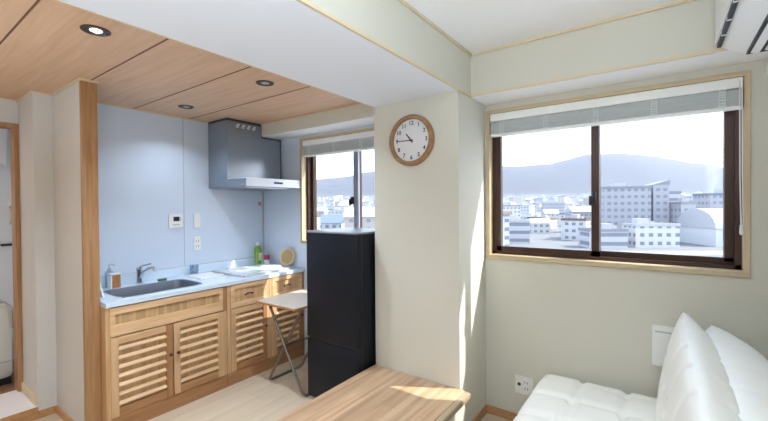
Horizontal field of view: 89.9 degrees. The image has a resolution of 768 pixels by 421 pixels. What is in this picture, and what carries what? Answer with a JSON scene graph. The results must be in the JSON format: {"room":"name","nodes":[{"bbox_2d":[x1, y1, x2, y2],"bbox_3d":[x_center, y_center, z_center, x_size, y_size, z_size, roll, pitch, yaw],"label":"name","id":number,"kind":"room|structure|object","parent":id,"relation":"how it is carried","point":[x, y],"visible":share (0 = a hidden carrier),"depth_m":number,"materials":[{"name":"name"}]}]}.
{"room":"studio apartment","nodes":[
{"label":"studio apartment","id":0,"kind":"room"},
{"bbox_2d":[0,359,14,393],"bbox_3d":[-3.468,1.445,2.833,1.060,0.100,2.300,0,1,36],"label":"floor","id":1,"kind":"structure","parent":0,"point":[9,387],"depth_m":3.04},
{"bbox_2d":[0,299,13,385],"bbox_3d":[-3.326,1.052,3.006,0.528,0.676,0.558,0,1,36],"label":"washing machine","id":2,"kind":"object","parent":1,"relation":"on","point":[6,311],"visible":0.95,"depth_m":3.06,"materials":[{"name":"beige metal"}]},
{"bbox_2d":[6,129,9,146],"bbox_3d":[-3.567,0.318,2.824,1.110,2.256,2.400,0,1,36],"label":"wall","id":3,"kind":"structure","parent":0,"point":[7,130],"depth_m":3.63,"materials":[{"name":"grey paint"}]},
{"bbox_2d":[0,128,6,166],"bbox_3d":[-3.443,-0.558,3.051,0.745,0.400,0.535,0,1,36],"label":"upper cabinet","id":4,"kind":"object","parent":3,"relation":"attached to","point":[3,135],"visible":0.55,"depth_m":3.03,"materials":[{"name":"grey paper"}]},
{"bbox_2d":[0,147,13,358],"bbox_3d":[-3.506,0.399,3.429,0.102,1.960,0.850,0,1,36],"label":"bathroom door","id":5,"kind":"structure","parent":3,"relation":"in","point":[6,265],"depth_m":3.52,"materials":[{"name":"white plastic"}]},
{"bbox_2d":[0,100,17,123],"bbox_3d":[-3.590,0.330,1.758,0.100,2.256,2.842,0,1,36],"label":"wall","id":6,"kind":"structure","parent":0,"point":[8,109],"depth_m":2.83,"materials":[{"name":"white paint"}]},
{"bbox_2d":[0,122,22,391],"bbox_3d":[-2.999,0.379,2.564,0.117,2.031,0.842,0,1,36],"label":"door frame","id":7,"kind":"structure","parent":6,"relation":"in","point":[14,128],"depth_m":2.87,"materials":[{"name":"brown wood"}]},
{"bbox_2d":[0,390,37,418],"bbox_3d":[-3.047,1.405,2.122,0.456,0.090,1.641,0,1,36],"label":"step","id":8,"kind":"structure","parent":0,"point":[12,402],"depth_m":2.69,"materials":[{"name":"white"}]},
{"bbox_2d":[18,82,84,420],"bbox_3d":[-2.322,0.310,2.709,1.045,2.256,0.186,0,1,36],"label":"wall partition","id":9,"kind":"structure","parent":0,"point":[49,126],"depth_m":2.67,"materials":[{"name":"white paint"}]},
{"bbox_2d":[0,407,38,420],"bbox_3d":[-2.869,1.407,1.995,0.011,0.086,1.642,0,1,36],"label":"trim","id":10,"kind":"structure","parent":9,"relation":"attached to","point":[32,414],"depth_m":2.60,"materials":[{"name":"brown wood"}]},
{"bbox_2d":[21,382,37,405],"bbox_3d":[-2.557,1.316,2.773,0.390,0.065,0.012,0,1,36],"label":"baseboard","id":11,"kind":"structure","parent":9,"relation":"attached to","point":[25,389],"depth_m":2.74,"materials":[{"name":"beige wood"}]},
{"bbox_2d":[39,405,72,420],"bbox_3d":[-2.139,1.413,2.545,0.555,0.050,0.104,0,1,36],"label":"baseboard","id":12,"kind":"structure","parent":9,"relation":"attached to","point":[56,409],"depth_m":2.68,"materials":[{"name":"brown wood"}]},
{"bbox_2d":[79,80,101,420],"bbox_3d":[-1.855,0.315,2.437,0.030,2.244,0.086,0,1,36],"label":"wooden post","id":13,"kind":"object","parent":9,"relation":"attached to","point":[90,250],"depth_m":2.43,"materials":[{"name":"brown wood"}]},
{"bbox_2d":[0,0,359,123],"bbox_3d":[-2.145,-0.859,1.839,2.348,0.102,4.696,0,1,36],"label":"ceiling","id":14,"kind":"structure","parent":0,"point":[48,50],"depth_m":2.28,"materials":[{"name":"brown wood"}]},
{"bbox_2d":[80,24,110,36],"bbox_3d":[-1.303,-0.824,1.740,0.114,0.040,0.114,0,1,36],"label":"recessed light","id":15,"kind":"object","parent":14,"relation":"in","point":[94,30],"visible":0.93,"depth_m":1.73,"materials":[{"name":"grey"}]},
{"bbox_2d":[178,105,193,108],"bbox_3d":[-1.575,-0.837,3.064,0.114,0.040,0.114,0,1,36],"label":"recessed light","id":16,"kind":"object","parent":14,"relation":"in","point":[180,106],"visible":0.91,"depth_m":3.06,"materials":[{"name":"grey metal"}]},
{"bbox_2d":[54,0,372,125],"bbox_3d":[-2.006,-0.754,1.589,1.829,0.108,4.452,0,1,36],"label":"trim","id":17,"kind":"structure","parent":14,"relation":"attached to","point":[54,0],"depth_m":1.90,"materials":[{"name":"beige wood"}]},
{"bbox_2d":[256,80,273,85],"bbox_3d":[-0.771,-0.837,2.494,0.114,0.040,0.114,0,1,36],"label":"recessed light","id":18,"kind":"object","parent":14,"relation":"in","point":[259,82],"visible":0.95,"depth_m":2.48,"materials":[{"name":"grey metal"}]},
{"bbox_2d":[97,104,262,276],"bbox_3d":[-1.823,0.215,3.491,0.100,2.421,1.668,0,1,36],"label":"wall","id":19,"kind":"structure","parent":0,"point":[140,154],"depth_m":3.29,"materials":[{"name":"blue paint"}]},
{"bbox_2d":[0,78,207,122],"bbox_3d":[-3.021,-0.800,2.098,4.017,0.012,0.906,-1,1,-36],"label":"trim","id":20,"kind":"structure","parent":19,"relation":"attached to","point":[77,79],"depth_m":2.79,"materials":[{"name":"beige wood"}]},
{"bbox_2d":[168,214,182,227],"bbox_3d":[-1.830,0.092,3.380,0.020,0.120,0.120,0,1,36],"label":"control panel","id":21,"kind":"object","parent":19,"relation":"attached to","point":[174,220],"visible":1,"depth_m":3.37,"materials":[{"name":"white plastic"}]},
{"bbox_2d":[194,214,199,227],"bbox_3d":[-1.720,0.096,3.541,0.010,0.133,0.060,0,1,36],"label":"light switch","id":22,"kind":"object","parent":19,"relation":"attached to","point":[196,216],"visible":1,"depth_m":3.54,"materials":[{"name":"white plastic"}]},
{"bbox_2d":[194,236,200,250],"bbox_3d":[-1.718,0.303,3.542,0.011,0.127,0.063,0,1,36],"label":"wall socket","id":23,"kind":"object","parent":19,"relation":"attached to","point":[197,240],"visible":1,"depth_m":3.54,"materials":[{"name":"white plastic"}]},
{"bbox_2d":[183,141,263,265],"bbox_3d":[-1.541,-0.152,3.787,0.012,1.344,0.849,0,1,36],"label":"trim","id":24,"kind":"structure","parent":19,"relation":"attached to","point":[183,141],"depth_m":3.45,"materials":[{"name":"grey plastic"}]},
{"bbox_2d":[208,118,299,190],"bbox_3d":[-1.237,-0.519,3.706,0.599,0.632,0.612,0,1,36],"label":"range hood","id":25,"kind":"object","parent":19,"relation":"attached to","point":[239,157],"visible":1,"depth_m":3.58,"materials":[{"name":"grey metal"}]},
{"bbox_2d":[60,0,455,106],"bbox_3d":[-1.059,-0.886,0.789,0.642,0.371,4.264,0,1,36],"label":"ceiling beam","id":26,"kind":"structure","parent":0,"point":[290,39],"depth_m":1.63,"materials":[{"name":"white paint"}]},
{"bbox_2d":[308,0,470,93],"bbox_3d":[-0.745,-0.837,0.674,0.005,0.271,4.444,0,1,36],"label":"beam","id":27,"kind":"structure","parent":26,"relation":"attached to","point":[391,23],"depth_m":1.85,"materials":[{"name":"beige paint"}]},
{"bbox_2d":[34,354,510,420],"bbox_3d":[-1.163,1.496,1.209,4.480,0.100,4.960,0,1,36],"label":"floor","id":28,"kind":"structure","parent":0,"point":[257,397],"depth_m":2.86,"materials":[{"name":"beige wood"}]},
{"bbox_2d":[100,286,227,420],"bbox_3d":[-1.741,1.022,2.935,0.644,0.818,0.832,0,1,36],"label":"base cabinet","id":29,"kind":"object","parent":28,"relation":"on","point":[159,357],"visible":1,"depth_m":2.70,"materials":[{"name":"brown wood"}]},
{"bbox_2d":[100,256,303,308],"bbox_3d":[-1.521,0.551,3.278,0.638,0.109,1.658,0,1,36],"label":"countertop","id":30,"kind":"structure","parent":29,"relation":"on","point":[128,279],"depth_m":3.20,"materials":[{"name":"blue"}]},
{"bbox_2d":[100,283,104,297],"bbox_3d":[-1.999,0.521,2.631,0.360,0.109,0.034,0,1,36],"label":"cutting board","id":31,"kind":"object","parent":30,"relation":"on","point":[101,290],"visible":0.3,"depth_m":2.53,"materials":[{"name":"white plastic"}]},
{"bbox_2d":[107,272,120,288],"bbox_3d":[-2.038,0.529,2.910,0.066,0.108,0.070,0,1,36],"label":"soap dispenser","id":32,"kind":"object","parent":30,"relation":"on","point":[113,279],"visible":1,"depth_m":2.89,"materials":[{"name":"plastic"}]},
{"bbox_2d":[135,263,155,283],"bbox_3d":[-1.878,0.499,3.056,0.197,0.161,0.061,0,1,12],"label":"tap","id":33,"kind":"object","parent":30,"relation":"on","point":[139,272],"visible":1,"depth_m":3.05,"materials":[{"name":"silver metal"}]},
{"bbox_2d":[103,279,201,307],"bbox_3d":[-1.732,0.656,2.912,0.389,0.154,0.584,0,1,36],"label":"sink basin","id":34,"kind":"object","parent":30,"relation":"in","point":[148,288],"visible":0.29,"depth_m":3.01,"materials":[{"name":"silver metal"}]},
{"bbox_2d":[186,272,224,279],"bbox_3d":[-1.561,0.569,3.367,0.250,0.012,0.220,0,1,36],"label":"tray","id":35,"kind":"object","parent":30,"relation":"on","point":[206,275],"visible":1,"depth_m":3.34,"materials":[{"name":"white plastic"}]},
{"bbox_2d":[212,263,295,276],"bbox_3d":[-1.228,0.555,3.666,0.480,0.028,0.585,0,1,36],"label":"gas hob","id":36,"kind":"object","parent":30,"relation":"in","point":[245,271],"visible":0.96,"depth_m":3.58,"materials":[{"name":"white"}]},
{"bbox_2d":[264,254,269,263],"bbox_3d":[-1.215,0.511,3.992,0.058,0.108,0.058,0,1,36],"label":"spice jar","id":37,"kind":"object","parent":36,"relation":"on","point":[266,256],"visible":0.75,"depth_m":3.97,"materials":[{"name":"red plastic"}]},
{"bbox_2d":[280,248,294,265],"bbox_3d":[-0.965,0.462,3.842,0.176,0.172,0.046,0,1,25],"label":"trivet","id":38,"kind":"object","parent":36,"relation":"on","point":[287,256],"visible":1,"depth_m":3.83,"materials":[{"name":"beige"}]},
{"bbox_2d":[254,242,261,264],"bbox_3d":[-1.309,0.446,3.997,0.076,0.238,0.076,0,1,36],"label":"dish soap bottle","id":39,"kind":"object","parent":30,"relation":"on","point":[257,251],"visible":0.8,"depth_m":3.97,"materials":[{"name":"green plastic"}]},
{"bbox_2d":[226,278,269,386],"bbox_3d":[-1.377,1.014,3.441,0.644,0.818,0.408,0,1,36],"label":"base cabinet","id":40,"kind":"object","parent":28,"relation":"on","point":[248,352],"visible":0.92,"depth_m":3.26,"materials":[{"name":"brown wood"}]},
{"bbox_2d":[256,288,309,396],"bbox_3d":[-0.678,1.070,3.192,0.478,0.699,0.565,0,1,36],"label":"folding table","id":41,"kind":"object","parent":28,"relation":"on","point":[295,300],"visible":0.58,"depth_m":3.06,"materials":[{"name":"brown"}]},
{"bbox_2d":[269,271,303,368],"bbox_3d":[-1.135,1.008,3.775,0.644,0.818,0.408,0,1,36],"label":"base cabinet","id":42,"kind":"object","parent":28,"relation":"on","point":[283,284],"visible":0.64,"depth_m":3.59,"materials":[{"name":"brown wood"}]},
{"bbox_2d":[306,227,375,397],"bbox_3d":[-0.225,0.783,2.958,0.495,1.272,0.526,0,1,36],"label":"refrigerator","id":43,"kind":"object","parent":28,"relation":"on","point":[341,321],"visible":0.63,"depth_m":2.72,"materials":[{"name":"black metal"}]},
{"bbox_2d":[275,365,469,420],"bbox_3d":[-0.329,1.267,1.744,0.720,0.330,1.910,0,1,36],"label":"table","id":44,"kind":"object","parent":28,"relation":"on","point":[377,393],"visible":1,"depth_m":2.22,"materials":[{"name":"brown wood"}]},
{"bbox_2d":[513,311,767,420],"bbox_3d":[0.981,0.975,1.528,1.004,0.902,1.490,0,1,36],"label":"sofa","id":45,"kind":"object","parent":28,"relation":"on","point":[712,374],"visible":1,"depth_m":1.51,"materials":[{"name":"white leather"}]},
{"bbox_2d":[513,374,656,420],"bbox_3d":[0.846,1.064,1.627,0.670,0.180,1.490,0,1,36],"label":"seat cushion","id":46,"kind":"object","parent":45,"relation":"on","point":[555,397],"depth_m":1.95,"materials":[{"name":"white leather"}]},
{"bbox_2d":[655,311,741,420],"bbox_3d":[1.137,0.804,1.413,0.246,0.560,1.440,0,1,36],"label":"cushion","id":47,"kind":"object","parent":45,"relation":"on","point":[701,376],"depth_m":1.33,"materials":[{"name":"white fabric"}]},
{"bbox_2d":[262,105,373,135],"bbox_3d":[-0.632,-0.782,3.494,1.829,0.116,0.244,0,1,36],"label":"ceiling beam","id":48,"kind":"structure","parent":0,"point":[361,111],"depth_m":3.28,"materials":[{"name":"grey paper"}]},
{"bbox_2d":[262,117,373,139],"bbox_3d":[-0.629,-0.722,3.498,1.829,0.004,0.234,0,1,36],"label":"soffit","id":49,"kind":"structure","parent":48,"relation":"attached to","point":[369,121],"depth_m":3.42,"materials":[{"name":"white paint"}]},
{"bbox_2d":[264,125,373,354],"bbox_3d":[-0.546,0.203,3.699,1.929,2.421,0.164,0,1,36],"label":"wall","id":50,"kind":"structure","parent":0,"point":[282,221],"depth_m":3.90,"materials":[{"name":"blue paint"}]},
{"bbox_2d":[300,127,373,243],"bbox_3d":[-0.286,-0.192,3.495,1.201,1.026,0.180,0,1,36],"label":"window","id":51,"kind":"structure","parent":50,"relation":"attached to","point":[308,165],"depth_m":3.77,"materials":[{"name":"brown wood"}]},
{"bbox_2d":[302,130,373,156],"bbox_3d":[-0.321,-0.601,3.446,1.147,0.155,0.048,0,1,36],"label":"blind","id":52,"kind":"object","parent":50,"relation":"attached to","point":[361,141],"visible":0.62,"depth_m":3.48,"materials":[{"name":"white"}]},
{"bbox_2d":[374,90,485,420],"bbox_3d":[0.322,0.182,2.705,0.642,2.471,0.432,0,1,36],"label":"wall pillar","id":53,"kind":"structure","parent":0,"point":[430,270],"depth_m":2.50,"materials":[{"name":"white paint"}]},
{"bbox_2d":[389,114,434,165],"bbox_3d":[0.173,-0.459,2.514,0.336,0.336,0.036,0,1,36],"label":"wall clock","id":54,"kind":"object","parent":53,"relation":"attached to","point":[412,138],"visible":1,"depth_m":2.51,"materials":[{"name":"brown wood"}]},
{"bbox_2d":[472,404,486,420],"bbox_3d":[0.597,1.390,2.527,0.012,0.055,0.432,0,1,36],"label":"baseboard","id":55,"kind":"structure","parent":53,"relation":"attached to","point":[483,412],"depth_m":2.60,"materials":[{"name":"brown wood"}]},
{"bbox_2d":[405,0,680,52],"bbox_3d":[-0.029,-1.024,0.310,1.590,0.100,4.696,0,1,36],"label":"ceiling","id":56,"kind":"structure","parent":0,"point":[476,25],"depth_m":1.97,"materials":[{"name":"white paint"}]},
{"bbox_2d":[296,0,727,96],"bbox_3d":[-0.150,-0.835,0.245,1.470,0.275,4.444,0,1,36],"label":"trim","id":57,"kind":"structure","parent":56,"relation":"attached to","point":[307,3],"depth_m":1.97,"materials":[{"name":"beige wood"}]},
{"bbox_2d":[471,0,720,93],"bbox_3d":[1.223,-0.869,2.149,1.470,0.271,0.252,0,1,36],"label":"beam","id":58,"kind":"structure","parent":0,"point":[687,28],"depth_m":2.04,"materials":[{"name":"beige paint"}]},
{"bbox_2d":[471,50,767,104],"bbox_3d":[1.230,-0.731,2.154,1.466,0.004,0.240,0,1,36],"label":"soffit underside","id":59,"kind":"structure","parent":58,"relation":"attached to","point":[725,58],"depth_m":2.08,"materials":[{"name":"white paint"}]},
{"bbox_2d":[485,59,767,413],"bbox_3d":[1.141,0.204,2.482,2.232,2.421,0.164,0,1,36],"label":"wall","id":60,"kind":"structure","parent":0,"point":[590,324],"depth_m":2.25,"materials":[{"name":"beige paint"}]},
{"bbox_2d":[487,405,516,420],"bbox_3d":[1.315,1.388,2.268,1.458,0.055,0.012,0,1,36],"label":"baseboard","id":61,"kind":"structure","parent":60,"relation":"attached to","point":[492,410],"depth_m":2.63,"materials":[{"name":"brown wood"}]},
{"bbox_2d":[515,374,533,395],"bbox_3d":[0.926,1.156,2.545,0.120,0.118,0.010,0,1,36],"label":"wall outlet","id":62,"kind":"object","parent":60,"relation":"attached to","point":[523,385],"visible":0.88,"depth_m":2.54,"materials":[{"name":"white plastic"}]},
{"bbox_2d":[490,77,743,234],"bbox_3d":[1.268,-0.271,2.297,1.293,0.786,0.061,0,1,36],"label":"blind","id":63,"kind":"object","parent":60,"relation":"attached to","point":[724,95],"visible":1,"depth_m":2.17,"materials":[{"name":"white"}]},
{"bbox_2d":[486,70,750,277],"bbox_3d":[1.303,-0.179,2.349,1.344,1.022,0.180,0,1,36],"label":"window","id":64,"kind":"structure","parent":60,"relation":"attached to","point":[736,247],"depth_m":2.17,"materials":[{"name":"brown wood"}]},
{"bbox_2d":[652,324,673,366],"bbox_3d":[1.546,0.740,2.079,0.163,0.218,0.032,0,1,36],"label":"vent box","id":65,"kind":"object","parent":60,"relation":"attached to","point":[661,335],"visible":0.51,"depth_m":2.09,"materials":[{"name":"white plastic"}]},
{"bbox_3d":[0.577,0.236,-0.106,0.120,2.421,4.696,0,1,36],"label":"wall","id":66,"kind":"structure","parent":0,"visible":0},
{"bbox_2d":[715,0,767,54],"bbox_3d":[1.396,-0.823,1.368,0.272,0.315,0.775,0,1,36],"label":"air conditioner","id":67,"kind":"object","parent":66,"relation":"attached to","point":[741,26],"visible":1,"depth_m":1.51,"materials":[{"name":"white plastic"}]},
{"bbox_2d":[764,62,767,73],"bbox_3d":[1.792,-0.681,1.739,0.067,0.073,0.255,0,1,36],"label":"pipe cover","id":68,"kind":"object","parent":66,"relation":"attached to","point":[766,66],"visible":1,"depth_m":1.84,"materials":[{"name":"white plastic"}]},
{"label":"outside","id":69,"kind":"structure","parent":0,"visible":0},
{"bbox_2d":[317,153,722,256],"bbox_3d":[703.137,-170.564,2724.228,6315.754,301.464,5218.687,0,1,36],"label":"hills","id":70,"kind":"structure","parent":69,"point":[571,177],"depth_m":1650.60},
{"bbox_2d":[317,214,320,229],"bbox_3d":[-31.094,7.136,140.963,11.434,14.600,13.290,0,1,14],"label":"building","id":71,"kind":"structure","parent":70,"relation":"on","point":[318,215],"depth_m":144.40,"materials":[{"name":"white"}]},
{"bbox_2d":[317,202,325,206],"bbox_3d":[-105.176,-6.767,638.619,14.702,12.900,12.776,0,1,2],"label":"building","id":72,"kind":"structure","parent":70,"relation":"on","point":[320,204],"depth_m":632.34,"materials":[{"name":"grey concrete"}]},
{"bbox_2d":[317,207,328,214],"bbox_3d":[-61.101,4.758,352.862,17.792,15.148,12.245,0,1,12],"label":"building","id":73,"kind":"structure","parent":70,"relation":"on","point":[320,210],"depth_m":348.44,"materials":[{"name":"grey concrete"}]},
{"bbox_2d":[320,214,344,229],"bbox_3d":[-22.684,7.912,166.626,12.122,12.356,12.987,0,1,6],"label":"building","id":74,"kind":"structure","parent":70,"relation":"on","point":[333,221],"depth_m":161.49,"materials":[{"name":"blue"}]},
{"bbox_2d":[329,208,343,214],"bbox_3d":[-38.322,4.980,341.967,17.678,14.600,12.326,0,1,5],"label":"building","id":75,"kind":"structure","parent":70,"relation":"on","point":[336,210],"depth_m":336.32,"materials":[{"name":"grey concrete"}]},
{"bbox_2d":[338,203,352,209],"bbox_3d":[-54.338,-3.007,541.327,18.151,15.511,13.541,0,1,12],"label":"building","id":76,"kind":"structure","parent":70,"relation":"on","point":[340,205],"depth_m":536.26,"materials":[{"name":"grey concrete"}]},
{"bbox_2d":[343,207,374,227],"bbox_3d":[-8.232,6.434,148.616,13.812,15.489,13.460,0,1,-1],"label":"building","id":77,"kind":"structure","parent":70,"relation":"on","point":[368,213],"depth_m":142.48,"materials":[{"name":"grey concrete"}]},
{"bbox_2d":[362,202,369,206],"bbox_3d":[-30.787,-8.094,652.265,13.362,12.900,10.393,0,1,8],"label":"building","id":78,"kind":"structure","parent":70,"relation":"on","point":[363,203],"depth_m":647.17,"materials":[{"name":"grey concrete"}]},
{"bbox_2d":[503,213,509,245],"bbox_3d":[37.805,6.642,138.465,12.503,14.600,9.008,0,1,5],"label":"building","id":79,"kind":"structure","parent":70,"relation":"on","point":[505,215],"depth_m":133.78,"materials":[{"name":"grey concrete"}]},
{"bbox_2d":[503,203,520,217],"bbox_3d":[101.645,2.731,313.925,15.760,17.600,12.053,0,1,1],"label":"building","id":80,"kind":"structure","parent":70,"relation":"on","point":[515,209],"depth_m":308.03,"materials":[{"name":"grey concrete"}]},
{"bbox_2d":[514,195,521,202],"bbox_3d":[307.328,-26.732,885.752,16.534,18.900,8.857,0,1,5],"label":"building","id":81,"kind":"structure","parent":70,"relation":"on","point":[517,198],"depth_m":881.56,"materials":[{"name":"grey concrete"}]},
{"bbox_2d":[509,215,529,243],"bbox_3d":[53.502,7.783,160.394,12.148,11.600,9.442,0,1,8],"label":"building","id":82,"kind":"structure","parent":70,"relation":"on","point":[519,229],"depth_m":155.68,"materials":[{"name":"grey concrete"}]},
{"bbox_2d":[518,203,534,215],"bbox_3d":[142.214,1.536,394.661,19.944,17.600,11.027,0,1,44],"label":"building","id":83,"kind":"structure","parent":70,"relation":"on","point":[525,209],"depth_m":387.86,"materials":[{"name":"grey concrete"}]},
{"bbox_2d":[521,213,532,218],"bbox_3d":[119.303,6.919,329.063,12.369,8.623,10.369,0,1,0],"label":"building","id":84,"kind":"structure","parent":70,"relation":"on","point":[523,216],"depth_m":325.26,"materials":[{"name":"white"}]},
{"bbox_2d":[526,215,541,218],"bbox_3d":[114.488,7.440,286.117,11.658,8.600,11.997,-1,1,-39],"label":"building","id":85,"kind":"structure","parent":70,"relation":"on","point":[534,216],"depth_m":284.60,"materials":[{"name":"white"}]},
{"bbox_2d":[534,198,542,201],"bbox_3d":[314.360,-18.043,783.298,13.531,12.900,9.971,0,1,1],"label":"building","id":86,"kind":"structure","parent":70,"relation":"on","point":[535,199],"depth_m":778.55,"materials":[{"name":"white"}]},
{"bbox_2d":[529,219,550,233],"bbox_3d":[86.053,8.598,213.310,10.840,8.314,9.263,0,1,11],"label":"building","id":87,"kind":"structure","parent":70,"relation":"on","point":[542,226],"depth_m":209.49,"materials":[{"name":"grey concrete"}]},
{"bbox_2d":[536,216,557,227],"bbox_3d":[109.696,7.773,259.131,11.335,8.600,9.356,-1,1,-42],"label":"building","id":88,"kind":"structure","parent":70,"relation":"on","point":[553,220],"depth_m":256.68,"materials":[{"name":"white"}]},
{"bbox_2d":[542,209,558,223],"bbox_3d":[138.568,5.150,320.446,11.687,12.061,11.932,0,1,11],"label":"building","id":89,"kind":"structure","parent":70,"relation":"on","point":[552,213],"depth_m":315.79,"materials":[{"name":"grey concrete"}]},
{"bbox_2d":[541,200,564,215],"bbox_3d":[165.416,0.054,377.079,19.561,20.600,8.642,0,1,2],"label":"building","id":90,"kind":"structure","parent":70,"relation":"on","point":[550,204],"depth_m":372.91,"materials":[{"name":"grey concrete"}]},
{"bbox_2d":[559,213,564,225],"bbox_3d":[134.146,5.875,278.481,12.172,11.600,8.610,-1,1,-34],"label":"building","id":91,"kind":"structure","parent":70,"relation":"on","point":[561,215],"depth_m":277.94,"materials":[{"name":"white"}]},
{"bbox_2d":[558,196,567,201],"bbox_3d":[331.023,-17.204,712.484,9.414,18.900,13.188,-1,1,-29],"label":"building","id":92,"kind":"structure","parent":70,"relation":"on","point":[560,198],"depth_m":708.70,"materials":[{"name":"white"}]},
{"bbox_2d":[564,201,572,208],"bbox_3d":[296.365,-8.603,620.635,10.648,12.517,13.560,0,1,6],"label":"building","id":93,"kind":"structure","parent":70,"relation":"on","point":[567,203],"depth_m":614.83,"materials":[{"name":"grey concrete"}]},
{"bbox_2d":[561,214,590,240],"bbox_3d":[85.694,7.431,170.291,10.090,11.600,10.596,-1,1,-43],"label":"building","id":94,"kind":"structure","parent":70,"relation":"on","point":[569,226],"depth_m":167.59,"materials":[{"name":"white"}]},
{"bbox_2d":[564,206,590,217],"bbox_3d":[110.458,5.042,216.590,13.432,14.986,11.663,0,1,3],"label":"building","id":95,"kind":"structure","parent":70,"relation":"on","point":[585,211],"depth_m":213.34,"materials":[{"name":"grey concrete"}]},
{"bbox_2d":[583,198,588,204],"bbox_3d":[313.697,-10.063,587.364,11.840,18.900,15.714,-1,1,-39],"label":"building","id":96,"kind":"structure","parent":70,"relation":"on","point":[585,200],"depth_m":585.89,"materials":[{"name":"grey concrete"}]},
{"bbox_2d":[578,223,628,247],"bbox_3d":[79.470,9.010,140.121,13.400,8.600,9.400,0,1,4],"label":"building","id":97,"kind":"structure","parent":70,"relation":"on","point":[611,236],"depth_m":135.69,"materials":[{"name":"grey concrete"}]},
{"bbox_2d":[601,183,651,227],"bbox_3d":[108.160,0.161,174.771,18.400,25.100,14.400,0,1,16],"label":"building","id":98,"kind":"structure","parent":70,"relation":"on","point":[620,203],"depth_m":168.37,"materials":[{"name":"grey concrete"}]},
{"bbox_2d":[621,218,680,247],"bbox_3d":[97.838,8.054,141.656,15.400,10.200,9.400,0,1,4],"label":"building","id":99,"kind":"structure","parent":70,"relation":"on","point":[643,233],"depth_m":137.32,"materials":[{"name":"grey concrete"}]},
{"bbox_2d":[644,180,669,222],"bbox_3d":[121.059,-0.192,171.629,6.600,25.680,12.600,0,1,16],"label":"building","id":100,"kind":"structure","parent":70,"relation":"on","point":[659,190],"depth_m":165.92,"materials":[{"name":"grey concrete"}]},
{"bbox_2d":[669,191,681,201],"bbox_3d":[134.192,0.859,184.369,9.400,23.100,12.400,0,1,16],"label":"building","id":101,"kind":"structure","parent":70,"relation":"on","point":[673,195],"depth_m":178.01,"materials":[{"name":"grey concrete"}]},
{"bbox_2d":[669,198,696,222],"bbox_3d":[125.625,3.667,162.234,5.900,18.100,8.400,0,1,7],"label":"building","id":102,"kind":"structure","parent":70,"relation":"on","point":[676,209],"depth_m":160.98,"materials":[{"name":"grey concrete"}]},
{"bbox_2d":[681,195,692,201],"bbox_3d":[157.328,1.157,209.612,12.400,21.600,12.400,0,1,7],"label":"building","id":103,"kind":"structure","parent":70,"relation":"on","point":[689,198],"depth_m":203.00,"materials":[{"name":"grey concrete"}]},
{"bbox_2d":[677,208,722,246],"bbox_3d":[130.922,5.991,147.355,22.600,13.700,20.600,0,1,4],"label":"building","id":104,"kind":"structure","parent":70,"relation":"on","point":[701,226],"depth_m":144.76,"materials":[{"name":"grey concrete"}]},
{"bbox_2d":[692,190,722,207],"bbox_3d":[164.416,1.140,183.539,24.400,22.100,12.400,0,1,7],"label":"building","id":105,"kind":"structure","parent":70,"relation":"on","point":[704,200],"depth_m":180.35,"materials":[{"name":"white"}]},
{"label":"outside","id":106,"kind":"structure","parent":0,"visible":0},
{"bbox_2d":[621,251,722,254],"bbox_3d":[87.847,13.398,121.822,226.361,0.100,143.571,0,1,36],"label":"road","id":107,"kind":"structure","parent":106,"point":[659,252],"depth_m":121.84,"materials":[{"name":"grey asphalt"}]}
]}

